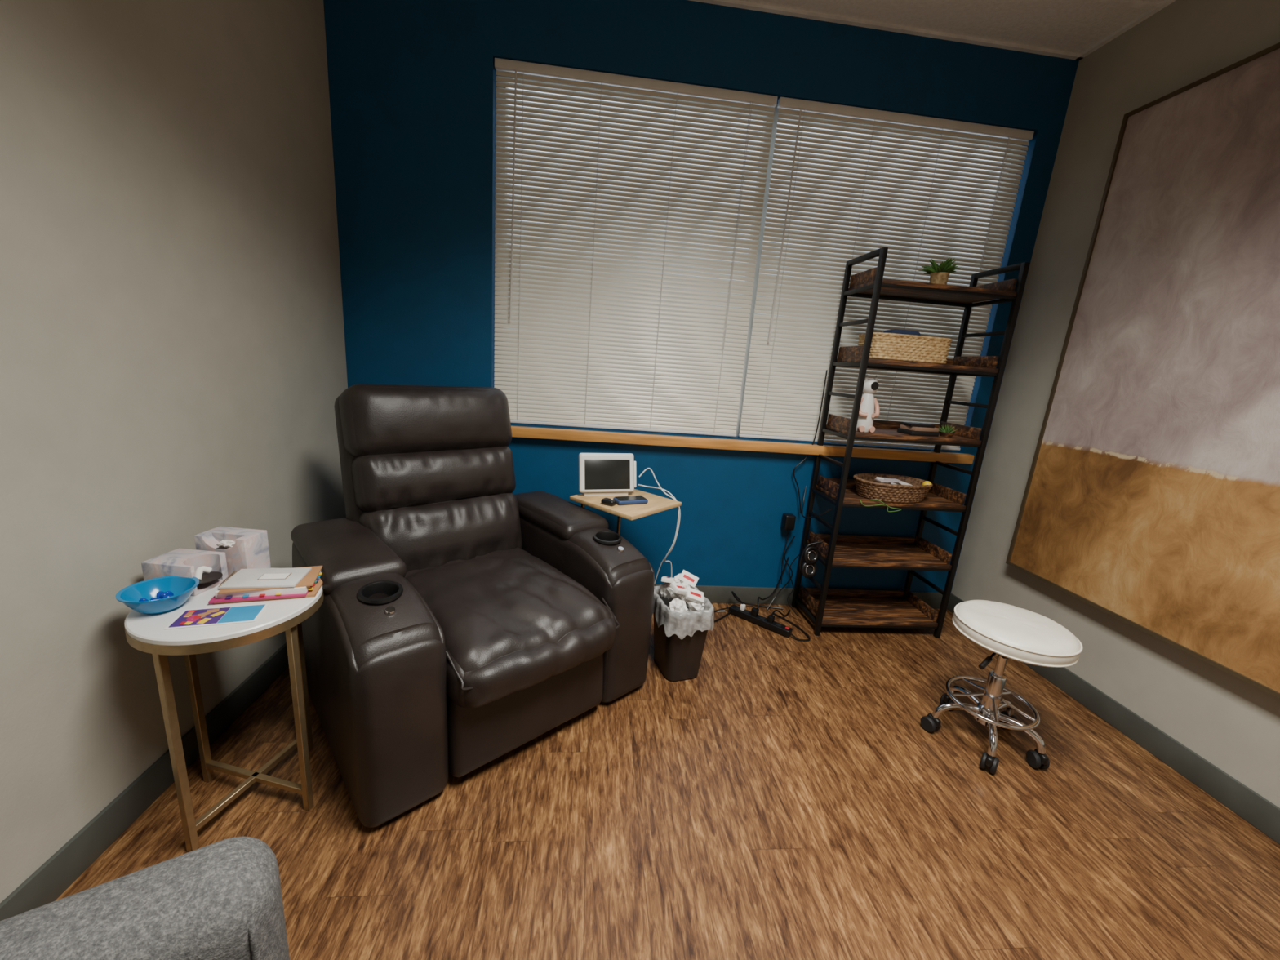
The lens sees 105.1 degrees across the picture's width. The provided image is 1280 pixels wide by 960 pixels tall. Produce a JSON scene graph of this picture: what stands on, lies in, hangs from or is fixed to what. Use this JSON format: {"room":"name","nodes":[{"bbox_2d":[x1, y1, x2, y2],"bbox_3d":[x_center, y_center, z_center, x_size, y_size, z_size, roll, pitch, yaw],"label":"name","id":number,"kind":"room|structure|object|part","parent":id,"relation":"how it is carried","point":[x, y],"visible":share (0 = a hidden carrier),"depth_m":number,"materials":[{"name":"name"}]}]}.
{"room":"therapy treatment room","nodes":[
{"label":"therapy treatment room","id":0,"kind":"room"},
{"bbox_2d":[0,0,347,902],"bbox_3d":[-1.254,-0.305,0.354,0.150,2.770,4.150,3,13,-6],"label":"wall","id":1,"kind":"structure","parent":0,"point":[173,370],"depth_m":1.23,"materials":[{"name":"beige paint"}]},
{"bbox_2d":[0,642,288,920],"bbox_3d":[-1.272,0.994,0.671,0.012,0.100,3.830,3,13,-6],"label":"baseboard","id":2,"kind":"structure","parent":1,"relation":"attached to","point":[60,871],"depth_m":1.25,"materials":[{"name":"rubber"}]},
{"bbox_2d":[54,602,1279,959],"bbox_3d":[0.344,1.175,0.861,3.580,0.100,4.150,3,13,-6],"label":"floor","id":3,"kind":"structure","parent":0,"point":[788,798],"depth_m":1.38,"materials":[{"name":"brown wood"}]},
{"bbox_2d":[0,835,289,959],"bbox_3d":[-0.616,0.743,0.221,0.735,0.891,0.740,-5,16,-34],"label":"sofa","id":4,"kind":"object","parent":3,"relation":"on","point":[222,900],"visible":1,"depth_m":0.55,"materials":[{"name":"grey fabric"}]},
{"bbox_2d":[124,577,323,852],"bbox_3d":[-1.061,0.596,1.319,0.386,0.605,0.386,3,13,-6],"label":"round side table","id":5,"kind":"object","parent":3,"relation":"on","point":[145,633],"visible":0.61,"depth_m":1.21,"materials":[{"name":"white laminate"}]},
{"bbox_2d":[115,575,199,614],"bbox_3d":[-1.151,0.284,1.176,0.144,0.053,0.144,3,13,-6],"label":"bowl","id":6,"kind":"object","parent":5,"relation":"on","point":[159,595],"visible":1,"depth_m":1.18,"materials":[{"name":"blue plastic"}]},
{"bbox_2d":[141,548,228,595],"bbox_3d":[-1.179,0.241,1.286,0.153,0.080,0.100,5,13,2],"label":"tissue box","id":7,"kind":"object","parent":5,"relation":"on","point":[210,567],"visible":0.83,"depth_m":1.28,"materials":[{"name":"white cardboard"}]},
{"bbox_2d":[164,603,269,629],"bbox_3d":[-1.001,0.322,1.166,0.170,0.003,0.090,0,14,-19],"label":"brochure","id":8,"kind":"object","parent":5,"relation":"on","point":[189,618],"visible":1,"depth_m":1.16,"materials":[{"name":"paper"}]},
{"bbox_2d":[185,611,194,615],"bbox_3d":[-1.069,0.317,1.163,0.011,0.001,0.018,-1,14,-20],"label":"print","id":9,"kind":"object","parent":8,"relation":"on","point":[187,613],"depth_m":1.16},
{"bbox_2d":[186,614,197,619],"bbox_3d":[-1.051,0.322,1.150,0.014,0.001,0.023,1,14,-13],"label":"print","id":10,"kind":"object","parent":8,"relation":"on","point":[188,616],"depth_m":1.15},
{"bbox_2d":[186,618,197,622],"bbox_3d":[-1.039,0.326,1.135,0.017,0.001,0.014,-3,15,-28],"label":"print","id":11,"kind":"object","parent":8,"relation":"on","point":[188,620],"depth_m":1.14},
{"bbox_2d":[193,615,201,618],"bbox_3d":[-1.040,0.322,1.151,0.014,0.001,0.019,-5,16,-34],"label":"print","id":12,"kind":"object","parent":8,"relation":"on","point":[194,616],"depth_m":1.15},
{"bbox_3d":[-1.035,0.323,1.154,0.088,0.001,0.078,0,14,-19],"label":"panel purple","id":13,"kind":"part","parent":8,"relation":"part of","materials":[{"name":"purple paper"}]},
{"bbox_2d":[195,617,211,623],"bbox_3d":[-1.013,0.327,1.138,0.015,0.001,0.025,4,13,-2],"label":"print","id":14,"kind":"object","parent":8,"relation":"on","point":[199,620],"depth_m":1.14},
{"bbox_2d":[205,608,219,613],"bbox_3d":[-1.030,0.316,1.181,0.023,0.001,0.018,-4,16,-32],"label":"print","id":15,"kind":"object","parent":8,"relation":"on","point":[208,611],"depth_m":1.18},
{"bbox_2d":[210,610,225,617],"bbox_3d":[-1.008,0.320,1.170,0.013,0.001,0.026,10,14,22],"label":"print","id":16,"kind":"object","parent":8,"relation":"on","point":[215,613],"depth_m":1.17},
{"bbox_3d":[-0.959,0.322,1.181,0.070,0.001,0.078,0,14,-19],"label":"panel blue","id":17,"kind":"part","parent":8,"relation":"part of","materials":[{"name":"blue paper"}]},
{"bbox_2d":[194,526,271,575],"bbox_3d":[-1.145,0.203,1.380,0.140,0.115,0.080,5,13,2],"label":"tissue box","id":18,"kind":"object","parent":5,"relation":"on","point":[243,548],"visible":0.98,"depth_m":1.35,"materials":[{"name":"white cardboard"}]},
{"bbox_2d":[208,565,322,604],"bbox_3d":[-0.979,0.272,1.306,0.224,0.040,0.145,0,14,-19],"label":"notebooks","id":19,"kind":"object","parent":5,"relation":"on","point":[259,584],"visible":1,"depth_m":1.27,"materials":[{"name":"paper"}]},
{"bbox_3d":[-0.972,0.256,1.303,0.065,0.001,0.038,1,14,-14],"label":"title frame","id":20,"kind":"part","parent":19,"relation":"part of","materials":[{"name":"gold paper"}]},
{"bbox_2d":[290,384,654,827],"bbox_3d":[-0.580,0.256,1.782,1.042,1.120,1.019,-8,18,-43],"label":"leather recliner","id":21,"kind":"object","parent":3,"relation":"on","point":[462,619],"visible":0.98,"depth_m":1.61,"materials":[{"name":"brown leather"}]},
{"bbox_3d":[-0.882,0.541,1.559,0.239,0.610,0.836,-8,18,-43],"label":"arm","id":22,"kind":"part","parent":21,"relation":"part of","materials":[{"name":"brown leather"}]},
{"bbox_2d":[338,384,511,457],"bbox_3d":[-0.799,-0.231,1.910,0.624,0.270,0.205,-8,4,-43],"label":"cushion","id":23,"kind":"object","parent":21,"relation":"on","point":[375,420],"depth_m":1.80,"materials":[{"name":"brown leather"}]},
{"bbox_2d":[351,446,515,511],"bbox_3d":[-0.779,-0.015,1.922,0.604,0.220,0.194,-8,4,-43],"label":"cushion","id":24,"kind":"object","parent":21,"relation":"on","point":[384,478],"depth_m":1.81,"materials":[{"name":"brown leather"}]},
{"bbox_2d":[357,493,522,572],"bbox_3d":[-0.753,0.216,1.930,0.608,0.300,0.216,-8,4,-43],"label":"lumbar cushion","id":25,"kind":"object","parent":21,"relation":"on","point":[428,533],"depth_m":1.83,"materials":[{"name":"brown leather"}]},
{"bbox_2d":[404,547,616,708],"bbox_3d":[-0.501,0.454,1.728,0.576,0.220,0.750,-8,18,-43],"label":"seat cushion","id":26,"kind":"object","parent":21,"relation":"on","point":[511,620],"depth_m":1.56,"materials":[{"name":"brown leather"}]},
{"bbox_3d":[-0.362,0.708,1.619,0.564,0.280,0.134,-8,15,-43],"label":"footrest panel","id":27,"kind":"part","parent":21,"relation":"part of","materials":[{"name":"brown leather"}]},
{"bbox_3d":[-0.297,0.456,2.102,0.239,0.610,0.836,-8,18,-43],"label":"arm","id":28,"kind":"part","parent":21,"relation":"part of","materials":[{"name":"brown leather"}]},
{"bbox_2d":[569,488,681,534],"bbox_3d":[-0.086,0.412,2.232,0.360,0.677,0.340,15,17,38],"label":"end table","id":29,"kind":"object","parent":3,"relation":"on","point":[656,504],"visible":0.41,"depth_m":2.08,"materials":[{"name":"brown wood"}]},
{"bbox_3d":[-0.163,0.397,2.315,0.104,0.658,0.268,15,17,38],"label":"frame","id":30,"kind":"part","parent":29,"relation":"part of","materials":[{"name":"black metal"}]},
{"bbox_2d":[578,453,636,496],"bbox_3d":[-0.146,-0.029,2.196,0.266,0.186,0.094,0,14,-19],"label":"monitor","id":31,"kind":"object","parent":29,"relation":"on","point":[599,473],"visible":1,"depth_m":2.17,"materials":[{"name":"white plastic"}]},
{"bbox_3d":[-0.026,-0.026,2.236,0.012,0.120,0.028,0,0,-20],"label":"handle","id":32,"kind":"part","parent":31,"relation":"part of","materials":[{"name":"white plastic"}]},
{"bbox_2d":[600,497,616,506],"bbox_3d":[-0.131,0.090,2.046,0.060,0.027,0.040,10,15,23],"label":"computer mouse","id":33,"kind":"object","parent":29,"relation":"on","point":[607,501],"visible":1,"depth_m":2.03,"materials":[{"name":"black plastic"}]},
{"bbox_2d":[613,495,648,505],"bbox_3d":[-0.040,0.087,2.100,0.140,0.021,0.070,-2,15,-25],"label":"phone case","id":34,"kind":"object","parent":29,"relation":"on","point":[633,500],"visible":0.96,"depth_m":2.08,"materials":[{"name":"blue plastic"}]},
{"bbox_3d":[-0.040,0.077,2.098,0.125,0.001,0.058,-2,15,-25],"label":"glass","id":35,"kind":"part","parent":34,"relation":"part of","materials":[{"name":"black glass"}]},
{"bbox_2d":[637,467,724,612],"bbox_3d":[0.249,0.338,2.389,0.563,0.800,0.179,-3,15,-27],"label":"power cord","id":36,"kind":"object","parent":3,"relation":"on","point":[640,475],"visible":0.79,"depth_m":2.25,"materials":[{"name":"white plastic"}]},
{"bbox_2d":[652,569,714,680],"bbox_3d":[0.168,0.602,2.069,0.223,0.428,0.287,0,14,-19],"label":"trash can","id":37,"kind":"object","parent":3,"relation":"on","point":[683,617],"visible":0.98,"depth_m":1.99,"materials":[{"name":"brown plastic"}]},
{"bbox_2d":[728,604,792,637],"bbox_3d":[0.618,0.708,2.529,0.340,0.072,0.048,15,17,38],"label":"power strip","id":38,"kind":"object","parent":3,"relation":"on","point":[769,623],"visible":0.99,"depth_m":2.51,"materials":[{"name":"black plastic"}]},
{"bbox_2d":[714,556,810,640],"bbox_3d":[0.433,0.586,2.497,0.834,0.301,0.355,3,13,-6],"label":"cord","id":39,"kind":"object","parent":3,"relation":"on","point":[738,599],"visible":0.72,"depth_m":2.62,"materials":[{"name":"black plastic"}]},
{"bbox_2d":[791,247,1030,638],"bbox_3d":[1.269,-0.115,2.438,0.672,1.810,0.312,3,13,-6],"label":"shelf unit","id":40,"kind":"object","parent":3,"relation":"on","point":[831,607],"visible":0.94,"depth_m":2.41,"materials":[{"name":"black metal"}]},
{"bbox_2d":[766,369,831,616],"bbox_3d":[0.825,0.105,2.460,0.160,1.292,0.291,3,13,-6],"label":"hanging cord","id":41,"kind":"object","parent":40,"relation":"hanging from","point":[797,465],"visible":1,"depth_m":2.58,"materials":[{"name":"black plastic"}]},
{"bbox_2d":[799,541,822,577],"bbox_3d":[0.848,0.395,2.449,0.102,0.197,0.040,0,14,-18],"label":"over-ear headphones","id":42,"kind":"object","parent":40,"relation":"hanging from","point":[811,554],"visible":1,"depth_m":2.44,"materials":[{"name":"black plastic"}]},
{"bbox_2d":[806,564,813,573],"bbox_3d":[0.848,0.444,2.468,0.060,0.060,0.020,-1,4,-20],"label":"ear cup","id":43,"kind":"object","parent":42,"relation":"on","point":[809,566],"depth_m":2.46,"materials":[{"name":"black plastic"}]},
{"bbox_2d":[808,550,815,559],"bbox_3d":[0.853,0.371,2.450,0.060,0.060,0.020,-1,4,-20],"label":"ear cup","id":44,"kind":"object","parent":42,"relation":"on","point":[811,553],"depth_m":2.44,"materials":[{"name":"black plastic"}]},
{"bbox_2d":[855,374,879,432],"bbox_3d":[1.057,-0.357,2.275,0.113,0.262,0.101,3,13,-6],"label":"ceramic figurine","id":45,"kind":"object","parent":40,"relation":"on","point":[866,414],"visible":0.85,"depth_m":2.26,"materials":[{"name":"white ceramic"}]},
{"bbox_3d":[1.024,-0.337,2.255,0.040,0.090,0.063,-1,14,-22],"label":"arm","id":46,"kind":"part","parent":45,"relation":"part of","materials":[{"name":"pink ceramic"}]},
{"bbox_3d":[1.091,-0.334,2.262,0.040,0.090,0.063,7,14,10],"label":"arm","id":47,"kind":"part","parent":45,"relation":"part of","materials":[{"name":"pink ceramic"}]},
{"bbox_2d":[860,499,901,511],"bbox_3d":[1.138,0.120,2.324,0.214,0.059,0.024,3,13,-6],"label":"charging cable","id":48,"kind":"object","parent":40,"relation":"attached to","point":[870,500],"visible":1,"depth_m":2.31,"materials":[{"name":"green plastic"}]},
{"bbox_2d":[853,473,933,502],"bbox_3d":[1.238,0.035,2.415,0.382,0.105,0.261,2,14,-10],"label":"wicker bread basket","id":49,"kind":"object","parent":40,"relation":"on","point":[892,488],"visible":1,"depth_m":2.33,"materials":[{"name":"wicker"}]},
{"bbox_2d":[857,328,952,364],"bbox_3d":[1.204,-0.613,2.243,0.380,0.135,0.186,3,13,-6],"label":"seagrass basket","id":50,"kind":"object","parent":40,"relation":"on","point":[896,344],"visible":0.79,"depth_m":2.16,"materials":[{"name":"beige wicker"}]},
{"bbox_2d":[897,421,939,436],"bbox_3d":[1.341,-0.246,2.356,0.153,0.052,0.106,2,14,-12],"label":"stacked books","id":51,"kind":"object","parent":40,"relation":"on","point":[908,428],"visible":1,"depth_m":2.31,"materials":[{"name":"black paper"}]},
{"bbox_2d":[919,257,960,284],"bbox_3d":[1.329,-0.922,2.184,0.158,0.121,0.144,3,13,-6],"label":"potted succulent","id":52,"kind":"object","parent":40,"relation":"on","point":[940,274],"visible":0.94,"depth_m":2.17,"materials":[{"name":"green plant"}]},
{"bbox_2d":[928,271,950,284],"bbox_3d":[1.339,-0.893,2.197,0.078,0.060,0.078,3,13,-6],"label":"woven pot","id":53,"kind":"object","parent":52,"relation":"on","point":[938,277],"depth_m":2.17,"materials":[{"name":"beige wicker"}]},
{"bbox_2d":[938,424,957,436],"bbox_3d":[1.477,-0.240,2.363,0.086,0.057,0.075,3,13,-6],"label":"air plant","id":54,"kind":"object","parent":40,"relation":"on","point":[948,432],"visible":0.98,"depth_m":2.35,"materials":[{"name":"green plant"}]},
{"bbox_3d":[1.478,-0.221,2.364,0.068,0.020,0.068,3,13,-6],"label":"dish","id":55,"kind":"part","parent":54,"relation":"part of","materials":[{"name":"brown ceramic"}]},
{"bbox_2d":[920,600,1083,773],"bbox_3d":[1.297,0.727,1.770,0.364,0.490,0.372,-2,15,-26],"label":"stool","id":56,"kind":"object","parent":3,"relation":"on","point":[1008,631],"visible":1,"depth_m":1.69,"materials":[{"name":"white leather"}]},
{"bbox_3d":[1.174,0.858,1.813,0.161,0.075,0.025,6,14,9],"label":"leg","id":57,"kind":"part","parent":56,"relation":"part of","materials":[{"name":"silver metal"}]},
{"bbox_3d":[1.258,0.845,1.893,0.025,0.075,0.161,2,14,-9],"label":"leg","id":58,"kind":"part","parent":56,"relation":"part of","materials":[{"name":"silver metal"}]},
{"bbox_3d":[1.225,0.885,1.712,0.025,0.075,0.161,11,15,26],"label":"leg","id":59,"kind":"part","parent":56,"relation":"part of","materials":[{"name":"silver metal"}]},
{"bbox_3d":[1.360,0.865,1.841,0.161,0.075,0.025,-2,15,-26],"label":"leg","id":60,"kind":"part","parent":56,"relation":"part of","materials":[{"name":"silver metal"}]},
{"bbox_2d":[953,600,1080,666],"bbox_3d":[1.313,0.525,1.722,0.360,0.074,0.360,3,13,-6],"label":"seat cushion","id":61,"kind":"object","parent":56,"relation":"on","point":[1011,632],"depth_m":1.64,"materials":[{"name":"white leather"}]},
{"bbox_3d":[1.340,0.890,1.730,0.025,0.075,0.161,-9,19,-44],"label":"leg","id":62,"kind":"part","parent":56,"relation":"part of","materials":[{"name":"silver metal"}]},
{"bbox_2d":[323,0,1079,592],"bbox_3d":[0.274,-0.691,2.465,3.280,2.770,0.150,3,13,-6],"label":"wall","id":63,"kind":"structure","parent":0,"point":[412,86],"depth_m":2.20,"materials":[{"name":"blue paint"}]},
{"bbox_2d":[493,57,777,436],"bbox_3d":[-0.056,-0.999,2.300,1.231,1.530,0.041,3,13,-6],"label":"window blind","id":64,"kind":"object","parent":63,"relation":"attached to","point":[617,347],"visible":0.96,"depth_m":2.29,"materials":[{"name":"white plastic"}]},
{"bbox_3d":[-0.112,-0.265,2.480,1.225,0.014,0.022,3,13,-6],"label":"rail","id":65,"kind":"part","parent":64,"relation":"part of","materials":[{"name":"white plastic"}]},
{"bbox_3d":[-0.001,-1.726,2.132,1.231,0.034,0.030,3,13,-6],"label":"head rail","id":66,"kind":"part","parent":64,"relation":"part of","materials":[{"name":"white plastic"}]},
{"bbox_3d":[0.453,-1.163,2.294,0.015,1.060,0.004,3,13,-6],"label":"lift cord","id":67,"kind":"part","parent":64,"relation":"part of","materials":[{"name":"white fabric"}]},
{"bbox_2d":[588,130,761,167],"bbox_3d":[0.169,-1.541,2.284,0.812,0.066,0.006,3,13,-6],"label":"glass","id":68,"kind":"object","parent":63,"relation":"attached to","point":[588,131],"depth_m":2.28,"materials":[{"name":"white"}]},
{"bbox_2d":[511,426,973,464],"bbox_3d":[0.525,-0.178,2.510,2.530,0.050,0.050,3,13,-6],"label":"window sill","id":69,"kind":"structure","parent":63,"relation":"attached to","point":[517,431],"depth_m":2.48,"materials":[{"name":"brown wood"}]},
{"bbox_2d":[496,75,1022,447],"bbox_3d":[0.562,-0.987,2.455,2.500,1.540,0.060,3,13,-6],"label":"frame","id":70,"kind":"object","parent":63,"relation":"attached to","point":[774,127],"visible":0.14,"depth_m":2.37,"materials":[{"name":"plastic"}]},
{"bbox_2d":[780,513,795,584],"bbox_3d":[0.783,0.374,2.656,0.056,0.390,0.061,3,13,-6],"label":"power adapter","id":71,"kind":"object","parent":63,"relation":"attached to","point":[788,522],"visible":1,"depth_m":2.60,"materials":[{"name":"black plastic"}]},
{"bbox_3d":[0.781,0.415,2.655,0.018,0.311,0.038,7,14,12],"label":"cord","id":72,"kind":"part","parent":71,"relation":"part of","materials":[{"name":"black plastic"}]},
{"bbox_2d":[654,583,951,608],"bbox_3d":[0.183,0.623,2.695,3.280,0.100,0.012,3,13,-6],"label":"baseboard","id":73,"kind":"structure","parent":63,"relation":"attached to","point":[715,594],"depth_m":2.74,"materials":[{"name":"rubber"}]},
{"bbox_2d":[738,96,1034,450],"bbox_3d":[1.184,-0.935,2.428,1.241,1.530,0.041,3,13,-6],"label":"window blind","id":74,"kind":"object","parent":63,"relation":"attached to","point":[789,357],"visible":0.74,"depth_m":2.38,"materials":[{"name":"white plastic"}]},
{"bbox_3d":[1.128,-0.201,2.608,1.235,0.014,0.022,3,13,-6],"label":"rail","id":75,"kind":"part","parent":74,"relation":"part of","materials":[{"name":"white plastic"}]},
{"bbox_3d":[1.239,-1.662,2.260,1.241,0.034,0.030,3,13,-6],"label":"head rail","id":76,"kind":"part","parent":74,"relation":"part of","materials":[{"name":"white plastic"}]},
{"bbox_3d":[1.698,-1.099,2.422,0.015,1.060,0.004,3,13,-6],"label":"lift cord","id":77,"kind":"part","parent":74,"relation":"part of","materials":[{"name":"white fabric"}]},
{"bbox_2d":[773,117,1008,173],"bbox_3d":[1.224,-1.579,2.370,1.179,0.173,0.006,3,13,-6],"label":"glass","id":78,"kind":"object","parent":63,"relation":"attached to","point":[778,117],"depth_m":2.35,"materials":[{"name":"white"}]},
{"bbox_2d":[904,175,999,191],"bbox_3d":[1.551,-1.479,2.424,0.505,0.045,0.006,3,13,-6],"label":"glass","id":79,"kind":"object","parent":63,"relation":"attached to","point":[952,175],"depth_m":2.42,"materials":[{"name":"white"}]},
{"bbox_2d":[737,0,1164,53],"bbox_3d":[0.556,-1.610,0.199,3.580,0.100,4.150,3,13,-6],"label":"ceiling","id":80,"kind":"structure","parent":0,"point":[1073,26],"depth_m":2.05,"materials":[{"name":"paint"}]},
{"bbox_2d":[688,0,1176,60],"bbox_3d":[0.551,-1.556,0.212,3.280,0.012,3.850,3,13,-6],"label":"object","id":81,"kind":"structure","parent":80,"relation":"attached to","point":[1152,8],"depth_m":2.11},
{"bbox_2d":[951,0,1279,808],"bbox_3d":[2.153,-0.130,0.706,0.150,2.770,4.150,3,13,-6],"label":"wall","id":82,"kind":"structure","parent":0,"point":[1230,722],"depth_m":2.08,"materials":[{"name":"beige paint"}]},
{"bbox_2d":[946,593,1279,844],"bbox_3d":[1.974,1.161,1.006,0.012,0.100,3.830,3,13,-6],"label":"baseboard","id":83,"kind":"structure","parent":82,"relation":"attached to","point":[1255,809],"depth_m":1.75,"materials":[{"name":"rubber"}]},
{"bbox_2d":[1005,42,1279,698],"bbox_3d":[1.981,-0.343,1.439,0.052,1.948,1.588,3,13,-6],"label":"framed abstract painting","id":84,"kind":"object","parent":82,"relation":"attached to","point":[1151,500],"visible":1,"depth_m":1.76,"materials":[{"name":"fabric"}]}
]}

